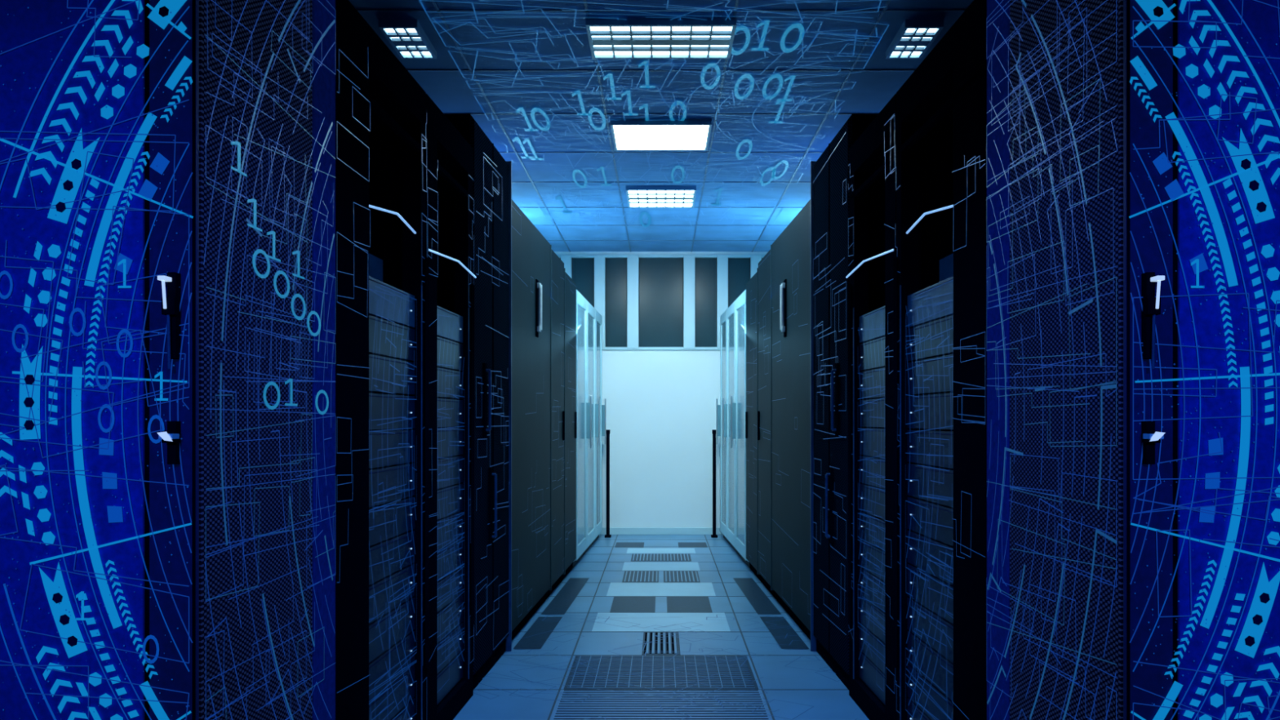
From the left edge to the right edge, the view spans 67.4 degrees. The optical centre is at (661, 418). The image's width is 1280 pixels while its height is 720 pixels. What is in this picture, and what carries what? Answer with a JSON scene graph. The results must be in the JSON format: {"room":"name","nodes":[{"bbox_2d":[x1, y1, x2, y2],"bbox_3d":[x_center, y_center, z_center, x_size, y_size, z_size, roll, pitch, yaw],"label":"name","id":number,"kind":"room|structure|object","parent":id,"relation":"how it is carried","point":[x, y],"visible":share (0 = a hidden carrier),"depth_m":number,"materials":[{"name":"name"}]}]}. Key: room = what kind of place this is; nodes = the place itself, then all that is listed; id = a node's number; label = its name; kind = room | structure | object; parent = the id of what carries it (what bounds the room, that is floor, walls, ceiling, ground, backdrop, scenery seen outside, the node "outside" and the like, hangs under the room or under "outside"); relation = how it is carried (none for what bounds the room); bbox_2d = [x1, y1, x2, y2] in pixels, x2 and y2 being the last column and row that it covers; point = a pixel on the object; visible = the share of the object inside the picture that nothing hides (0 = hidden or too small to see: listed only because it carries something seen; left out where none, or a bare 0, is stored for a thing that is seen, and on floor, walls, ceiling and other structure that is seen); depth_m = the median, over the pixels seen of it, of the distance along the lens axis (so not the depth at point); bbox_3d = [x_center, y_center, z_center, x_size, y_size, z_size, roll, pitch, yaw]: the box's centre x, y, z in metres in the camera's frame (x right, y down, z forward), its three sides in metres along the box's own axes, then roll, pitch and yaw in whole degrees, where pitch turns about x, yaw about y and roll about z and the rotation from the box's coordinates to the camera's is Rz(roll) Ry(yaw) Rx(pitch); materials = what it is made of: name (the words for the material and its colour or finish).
{"room":"server room","nodes":[
{"label":"server room","id":0,"kind":"room"},
{"bbox_2d":[348,0,973,252],"bbox_3d":[0.000,-1.698,3.800,4.800,0.104,11.600,0,0,0],"label":"ceiling","id":1,"kind":"structure","parent":0,"point":[881,78],"depth_m":4.95,"materials":[{"name":"tile"}]},
{"bbox_2d":[378,19,436,58],"bbox_3d":[-1.090,-1.635,4.150,0.160,0.030,0.350,0,0,0],"label":"ceiling lamp","id":2,"kind":"object","parent":1,"relation":"attached to","point":[407,37],"depth_m":4.12,"materials":[{"name":"white plastic"}]},
{"bbox_2d":[418,0,888,226],"bbox_3d":[0.000,-1.642,5.853,1.905,0.001,4.792,0,0,0],"label":"binary digit graphic","id":3,"kind":"object","parent":1,"relation":"attached to","point":[766,23],"visible":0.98,"depth_m":4.82,"materials":[{"name":"blue"}]},
{"bbox_2d":[586,17,736,58],"bbox_3d":[0.000,-1.635,4.140,0.620,0.030,0.370,0,0,0],"label":"ceiling lamp","id":4,"kind":"object","parent":1,"relation":"attached to","point":[628,37],"depth_m":4.11,"materials":[{"name":"white plastic"}]},
{"bbox_2d":[610,119,711,150],"bbox_3d":[0.000,-1.635,5.550,0.560,0.030,0.510,0,0,0],"label":"ceiling lamp","id":5,"kind":"object","parent":1,"relation":"attached to","point":[628,134],"depth_m":5.52,"materials":[{"name":"white plastic"}]},
{"bbox_2d":[626,186,696,207],"bbox_3d":[0.000,-1.635,7.095,0.500,0.030,0.560,0,0,0],"label":"ceiling lamp","id":6,"kind":"object","parent":1,"relation":"attached to","point":[639,196],"depth_m":7.06,"materials":[{"name":"white plastic"}]},
{"bbox_2d":[884,19,943,58],"bbox_3d":[1.090,-1.635,4.150,0.160,0.030,0.350,0,0,0],"label":"ceiling lamp","id":7,"kind":"object","parent":1,"relation":"attached to","point":[913,38],"depth_m":4.12,"materials":[{"name":"white plastic"}]},
{"bbox_2d":[453,534,869,719],"bbox_3d":[0.000,1.198,3.800,4.800,0.105,11.600,0,0,0],"label":"floor","id":8,"kind":"structure","parent":0,"point":[642,627],"depth_m":4.76,"materials":[{"name":"tile"}]},
{"bbox_2d":[0,0,335,719],"bbox_3d":[-1.353,0.015,2.130,1.030,2.270,0.770,0,0,0],"label":"tall cabinet","id":9,"kind":"object","parent":8,"relation":"on","point":[167,167],"visible":1,"depth_m":1.80,"materials":[{"name":"metal"}]},
{"bbox_2d":[335,0,429,719],"bbox_3d":[-1.318,0.015,2.909,1.044,2.270,0.860,0,0,0],"label":"rack","id":10,"kind":"object","parent":8,"relation":"on","point":[382,264],"visible":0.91,"depth_m":2.89,"materials":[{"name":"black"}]},
{"bbox_2d":[426,93,476,719],"bbox_3d":[-1.286,0.015,3.669,1.017,2.270,0.682,0,0,2],"label":"rack","id":11,"kind":"object","parent":8,"relation":"on","point":[450,214],"visible":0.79,"depth_m":3.73,"materials":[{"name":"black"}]},
{"bbox_2d":[444,113,511,689],"bbox_3d":[-1.258,-0.060,4.395,1.046,2.420,0.789,0,0,0],"label":"tall cabinet","id":12,"kind":"object","parent":8,"relation":"on","point":[492,175],"visible":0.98,"depth_m":4.33,"materials":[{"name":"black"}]},
{"bbox_2d":[511,200,550,639],"bbox_3d":[-1.218,0.015,5.440,1.064,2.270,1.339,0,0,0],"label":"tall cabinet","id":13,"kind":"object","parent":8,"relation":"on","point":[531,251],"visible":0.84,"depth_m":5.31,"materials":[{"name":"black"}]},
{"bbox_2d":[545,244,564,599],"bbox_3d":[-1.180,0.025,6.404,1.013,2.250,0.610,0,0,2],"label":"tall cabinet","id":14,"kind":"object","parent":8,"relation":"on","point":[557,411],"visible":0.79,"depth_m":6.35,"materials":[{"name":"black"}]},
{"bbox_2d":[560,267,577,582],"bbox_3d":[-1.155,0.050,7.040,1.013,2.200,0.640,0,0,2],"label":"tall cabinet","id":15,"kind":"object","parent":8,"relation":"on","point":[570,286],"visible":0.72,"depth_m":6.99,"materials":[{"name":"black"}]},
{"bbox_2d":[572,289,591,568],"bbox_3d":[-1.114,0.075,7.725,1.068,2.150,0.728,0,0,0],"label":"tall cabinet","id":16,"kind":"object","parent":8,"relation":"on","point":[584,409],"visible":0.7,"depth_m":7.80,"materials":[{"name":"silver metal"}]},
{"bbox_2d":[583,300,599,555],"bbox_3d":[-1.087,0.075,8.410,1.067,2.150,0.698,0,0,0],"label":"tall cabinet","id":17,"kind":"object","parent":8,"relation":"on","point":[591,311],"visible":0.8,"depth_m":8.51,"materials":[{"name":"silver metal"}]},
{"bbox_2d":[591,310,605,544],"bbox_3d":[-1.062,0.075,9.034,1.043,2.150,0.570,0,0,2],"label":"tall cabinet","id":18,"kind":"object","parent":8,"relation":"on","point":[598,317],"visible":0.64,"depth_m":9.14,"materials":[{"name":"silver metal"}]},
{"bbox_2d":[604,429,611,537],"bbox_3d":[-0.515,0.630,9.295,0.060,1.040,0.090,0,0,0],"label":"barrier post","id":19,"kind":"object","parent":8,"relation":"on","point":[607,431],"visible":1,"depth_m":9.28,"materials":[{"name":"black metal"}]},
{"bbox_2d":[711,429,717,537],"bbox_3d":[0.515,0.630,9.295,0.060,1.040,0.090,0,0,0],"label":"barrier post","id":20,"kind":"object","parent":8,"relation":"on","point":[713,431],"visible":1,"depth_m":9.28,"materials":[{"name":"black metal"}]},
{"bbox_2d":[715,310,729,544],"bbox_3d":[1.062,0.075,9.034,1.043,2.150,0.570,0,0,-2],"label":"tall cabinet","id":21,"kind":"object","parent":8,"relation":"on","point":[723,317],"visible":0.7,"depth_m":9.12,"materials":[{"name":"silver metal"}]},
{"bbox_2d":[722,300,738,555],"bbox_3d":[1.087,0.075,8.410,1.067,2.150,0.698,0,0,0],"label":"tall cabinet","id":22,"kind":"object","parent":8,"relation":"on","point":[731,311],"visible":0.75,"depth_m":8.49,"materials":[{"name":"silver metal"}]},
{"bbox_2d":[730,289,750,568],"bbox_3d":[1.114,0.075,7.725,1.068,2.150,0.728,0,0,0],"label":"tall cabinet","id":23,"kind":"object","parent":8,"relation":"on","point":[738,409],"visible":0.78,"depth_m":7.73,"materials":[{"name":"silver metal"}]},
{"bbox_2d":[745,267,762,582],"bbox_3d":[1.155,0.050,7.040,1.013,2.200,0.640,0,0,-2],"label":"tall cabinet","id":24,"kind":"object","parent":8,"relation":"on","point":[752,286],"visible":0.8,"depth_m":6.98,"materials":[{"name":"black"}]},
{"bbox_2d":[757,244,776,599],"bbox_3d":[1.180,0.025,6.404,1.013,2.250,0.610,0,0,-2],"label":"tall cabinet","id":25,"kind":"object","parent":8,"relation":"on","point":[765,265],"visible":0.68,"depth_m":6.30,"materials":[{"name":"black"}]},
{"bbox_2d":[771,199,810,639],"bbox_3d":[1.218,0.015,5.440,1.064,2.270,1.339,0,0,0],"label":"tall cabinet","id":26,"kind":"object","parent":8,"relation":"on","point":[791,251],"visible":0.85,"depth_m":5.36,"materials":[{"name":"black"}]},
{"bbox_2d":[810,113,877,689],"bbox_3d":[1.258,-0.060,4.395,1.046,2.420,0.789,0,0,0],"label":"tall cabinet","id":27,"kind":"object","parent":8,"relation":"on","point":[829,175],"visible":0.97,"depth_m":4.34,"materials":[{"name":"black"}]},
{"bbox_2d":[845,93,896,719],"bbox_3d":[1.286,0.015,3.669,1.017,2.270,0.682,0,0,-2],"label":"rack","id":28,"kind":"object","parent":8,"relation":"on","point":[872,165],"visible":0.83,"depth_m":3.74,"materials":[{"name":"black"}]},
{"bbox_2d":[893,0,986,719],"bbox_3d":[1.318,0.015,2.909,1.044,2.270,0.860,0,0,0],"label":"rack","id":29,"kind":"object","parent":8,"relation":"on","point":[940,264],"visible":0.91,"depth_m":2.92,"materials":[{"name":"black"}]},
{"bbox_2d":[986,0,1279,719],"bbox_3d":[1.353,0.015,2.130,1.030,2.270,0.770,0,0,0],"label":"tall cabinet","id":30,"kind":"object","parent":8,"relation":"on","point":[1133,146],"visible":1,"depth_m":1.80,"materials":[{"name":"metal"}]},
{"bbox_2d":[554,251,768,534],"bbox_3d":[0.000,-0.250,9.550,4.600,2.800,0.100,0,0,0],"label":"wall","id":31,"kind":"structure","parent":0,"point":[660,405],"depth_m":9.50,"materials":[{"name":"white paint"}]},
{"bbox_2d":[571,257,594,307],"bbox_3d":[-0.772,-1.147,9.515,0.225,0.885,0.030,0,0,0],"label":"window","id":32,"kind":"structure","parent":31,"relation":"in","point":[582,268],"depth_m":9.52,"materials":[{"name":"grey glass"}]},
{"bbox_2d":[604,257,626,346],"bbox_3d":[-0.444,-1.147,9.515,0.218,0.885,0.030,0,0,0],"label":"window","id":33,"kind":"structure","parent":31,"relation":"in","point":[615,268],"depth_m":9.52,"materials":[{"name":"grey glass"}]},
{"bbox_2d":[556,254,764,350],"bbox_3d":[0.000,-1.147,9.500,4.600,0.945,0.060,0,0,0],"label":"window frame","id":34,"kind":"structure","parent":31,"relation":"attached to","point":[599,260],"depth_m":9.47,"materials":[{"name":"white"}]},
{"bbox_2d":[638,257,683,346],"bbox_3d":[0.000,-1.147,9.515,0.444,0.885,0.030,0,0,0],"label":"window","id":35,"kind":"structure","parent":31,"relation":"in","point":[660,280],"depth_m":9.52,"materials":[{"name":"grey glass"}]},
{"bbox_2d":[600,527,721,534],"bbox_3d":[0.000,1.115,9.492,1.200,0.070,0.015,0,0,0],"label":"baseboard","id":36,"kind":"structure","parent":31,"relation":"attached to","point":[613,531],"depth_m":9.48,"materials":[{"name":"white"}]},
{"bbox_2d":[694,257,716,346],"bbox_3d":[0.444,-1.147,9.515,0.218,0.885,0.030,0,0,0],"label":"window","id":37,"kind":"structure","parent":31,"relation":"in","point":[705,268],"depth_m":9.52,"materials":[{"name":"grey glass"}]},
{"bbox_2d":[728,257,750,307],"bbox_3d":[0.772,-1.147,9.515,0.225,0.885,0.030,0,0,0],"label":"window","id":38,"kind":"structure","parent":31,"relation":"in","point":[739,268],"depth_m":9.52,"materials":[{"name":"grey glass"}]}
]}

